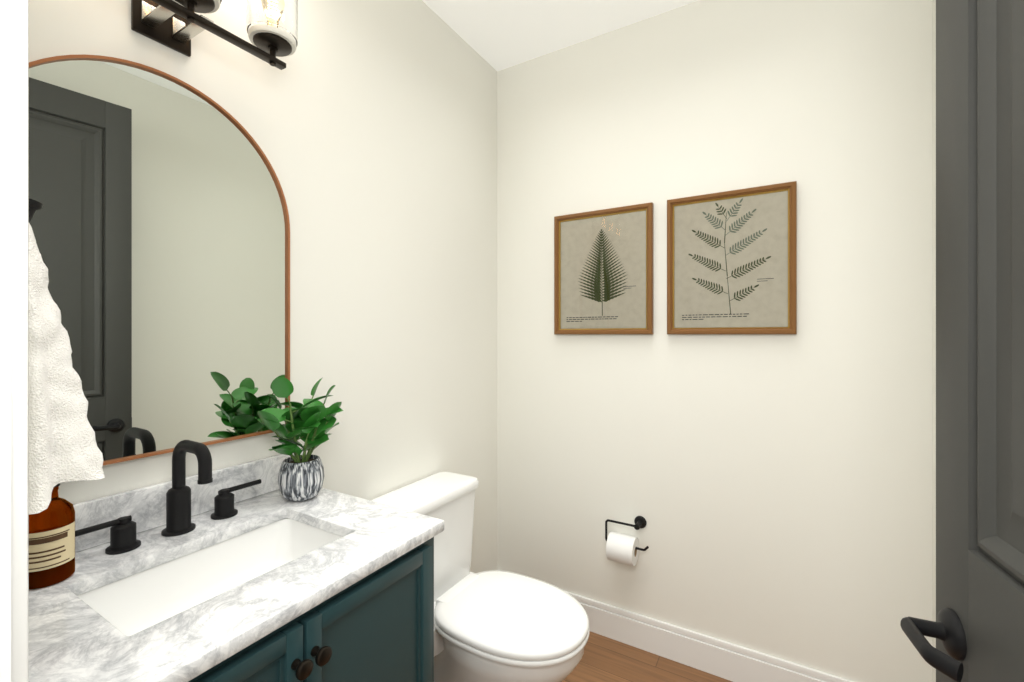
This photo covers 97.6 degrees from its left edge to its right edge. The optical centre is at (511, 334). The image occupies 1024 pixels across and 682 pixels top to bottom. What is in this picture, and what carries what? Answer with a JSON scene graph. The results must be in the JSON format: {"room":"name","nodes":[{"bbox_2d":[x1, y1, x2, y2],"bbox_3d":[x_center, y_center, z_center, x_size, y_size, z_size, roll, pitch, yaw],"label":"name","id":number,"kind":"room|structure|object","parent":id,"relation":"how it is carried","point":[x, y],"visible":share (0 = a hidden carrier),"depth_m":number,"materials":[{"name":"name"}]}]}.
{"room":"bathroom","nodes":[
{"label":"bathroom","id":0,"kind":"room"},
{"bbox_2d":[29,0,496,572],"bbox_3d":[-0.869,-0.005,1.086,0.120,2.710,3.160,0,0,31],"label":"wall","id":1,"kind":"structure","parent":0,"point":[369,126],"depth_m":1.60,"materials":[{"name":"white paint"}]},
{"bbox_2d":[29,54,289,464],"bbox_3d":[-0.812,-0.167,1.043,0.018,0.883,0.620,0,0,31],"label":"mirror","id":2,"kind":"object","parent":1,"relation":"attached to","point":[160,223],"visible":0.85,"depth_m":1.03,"materials":[{"name":"clear glass"}]},
{"bbox_2d":[131,0,297,69],"bbox_3d":[-0.735,-0.818,0.998,0.195,0.276,0.429,0,0,30],"label":"light","id":3,"kind":"object","parent":1,"relation":"attached to","point":[173,24],"depth_m":1.05,"materials":[{"name":"brown metal"}]},
{"bbox_2d":[271,0,294,47],"bbox_3d":[-0.608,-0.839,1.138,0.114,0.234,0.114,0,0,9],"label":"light","id":4,"kind":"object","parent":3,"relation":"attached to","point":[271,26],"depth_m":1.11,"materials":[{"name":"white glass"}]},
{"bbox_2d":[422,0,697,70],"bbox_3d":[-0.093,-1.385,0.629,1.920,0.050,3.160,0,0,31],"label":"ceiling","id":5,"kind":"structure","parent":0,"point":[497,35],"depth_m":1.94,"materials":[{"name":"white paint"}]},
{"bbox_2d":[562,631,731,681],"bbox_3d":[-0.093,1.375,0.629,1.920,0.050,3.160,0,0,31],"label":"floor","id":6,"kind":"structure","parent":0,"point":[605,659],"depth_m":1.82,"materials":[{"name":"brown wood"}]},
{"bbox_2d":[29,451,443,681],"bbox_3d":[-0.578,0.848,0.883,0.582,1.005,0.738,0,0,31],"label":"bathroom vanity","id":7,"kind":"object","parent":6,"relation":"on","point":[268,582],"visible":0.92,"depth_m":0.88,"materials":[{"name":"teal"}]},
{"bbox_2d":[29,483,74,589],"bbox_3d":[-0.828,0.327,0.801,0.079,0.224,0.071,0,0,31],"label":"soap bottle","id":8,"kind":"object","parent":7,"relation":"on","point":[52,544],"visible":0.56,"depth_m":0.79,"materials":[{"name":"orange glass"}]},
{"bbox_2d":[75,440,260,554],"bbox_3d":[-0.706,0.336,0.981,0.160,0.208,0.372,0,0,31],"label":"faucet","id":9,"kind":"object","parent":7,"relation":"on","point":[123,539],"visible":0.98,"depth_m":0.98,"materials":[{"name":"black metal"}]},
{"bbox_2d":[257,377,342,501],"bbox_3d":[-0.565,0.272,1.213,0.211,0.334,0.223,0,0,31],"label":"plant","id":10,"kind":"object","parent":7,"relation":"on","point":[310,423],"visible":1,"depth_m":1.18,"materials":[{"name":"green plant"}]},
{"bbox_2d":[371,472,589,681],"bbox_3d":[-0.090,0.964,1.556,0.732,0.772,0.425,0,0,31],"label":"toilet","id":11,"kind":"object","parent":6,"relation":"on","point":[497,626],"visible":0.83,"depth_m":1.48,"materials":[{"name":"white ceramic"}]},
{"bbox_2d":[497,0,931,681],"bbox_3d":[0.678,-0.005,1.939,1.680,2.710,0.120,0,0,31],"label":"wall","id":12,"kind":"structure","parent":0,"point":[775,490],"depth_m":1.74,"materials":[{"name":"white paint"}]},
{"bbox_2d":[554,202,653,333],"bbox_3d":[0.401,-0.281,2.015,0.455,0.558,0.028,0,0,31],"label":"picture frame","id":13,"kind":"object","parent":12,"relation":"attached to","point":[603,271],"visible":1,"depth_m":2.01,"materials":[{"name":"brown wood"}]},
{"bbox_2d":[605,516,648,565],"bbox_3d":[0.489,0.879,1.916,0.188,0.191,0.115,0,0,31],"label":"toilet paper holder","id":14,"kind":"object","parent":12,"relation":"attached to","point":[623,548],"visible":1,"depth_m":1.89,"materials":[{"name":"black"}]},
{"bbox_2d":[499,570,852,681],"bbox_3d":[0.643,1.280,1.881,1.680,0.140,0.016,0,0,31],"label":"baseboard","id":15,"kind":"structure","parent":12,"relation":"attached to","point":[717,657],"depth_m":1.82,"materials":[{"name":"white"}]},
{"bbox_2d":[667,181,796,333],"bbox_3d":[0.845,-0.281,1.754,0.455,0.558,0.028,0,0,31],"label":"picture frame","id":16,"kind":"object","parent":12,"relation":"attached to","point":[732,262],"visible":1,"depth_m":1.75,"materials":[{"name":"brown wood"}]},
{"bbox_2d":[932,0,935,681],"bbox_3d":[0.682,-0.005,0.173,0.120,2.710,3.160,0,0,31],"label":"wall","id":17,"kind":"structure","parent":0,"point":[933,321],"depth_m":1.45,"materials":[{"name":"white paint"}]},
{"bbox_3d":[-0.327,-0.005,0.233,1.680,2.710,0.120,0,0,30],"label":"wall","id":18,"kind":"structure","parent":0,"visible":0},
{"bbox_2d":[0,0,28,681],"bbox_3d":[-0.045,0.083,0.067,1.024,2.535,0.148,0,0,31],"label":"door frame","id":19,"kind":"structure","parent":18,"relation":"attached to","point":[14,340],"depth_m":0.34,"materials":[{"name":"white wood"}]},
{"bbox_2d":[29,198,104,514],"bbox_3d":[-0.685,0.012,0.614,0.273,0.409,0.170,0,0,31],"label":"towel","id":20,"kind":"object","parent":18,"relation":"attached to","point":[63,448],"visible":0.54,"depth_m":0.60,"materials":[{"name":"white fabric"}]},
{"bbox_2d":[900,0,1023,681],"bbox_3d":[0.483,0.127,0.310,0.202,2.423,0.843,0,0,31],"label":"door","id":21,"kind":"structure","parent":18,"relation":"in","point":[976,629],"depth_m":0.58,"materials":[{"name":"grey wood"}]}
]}

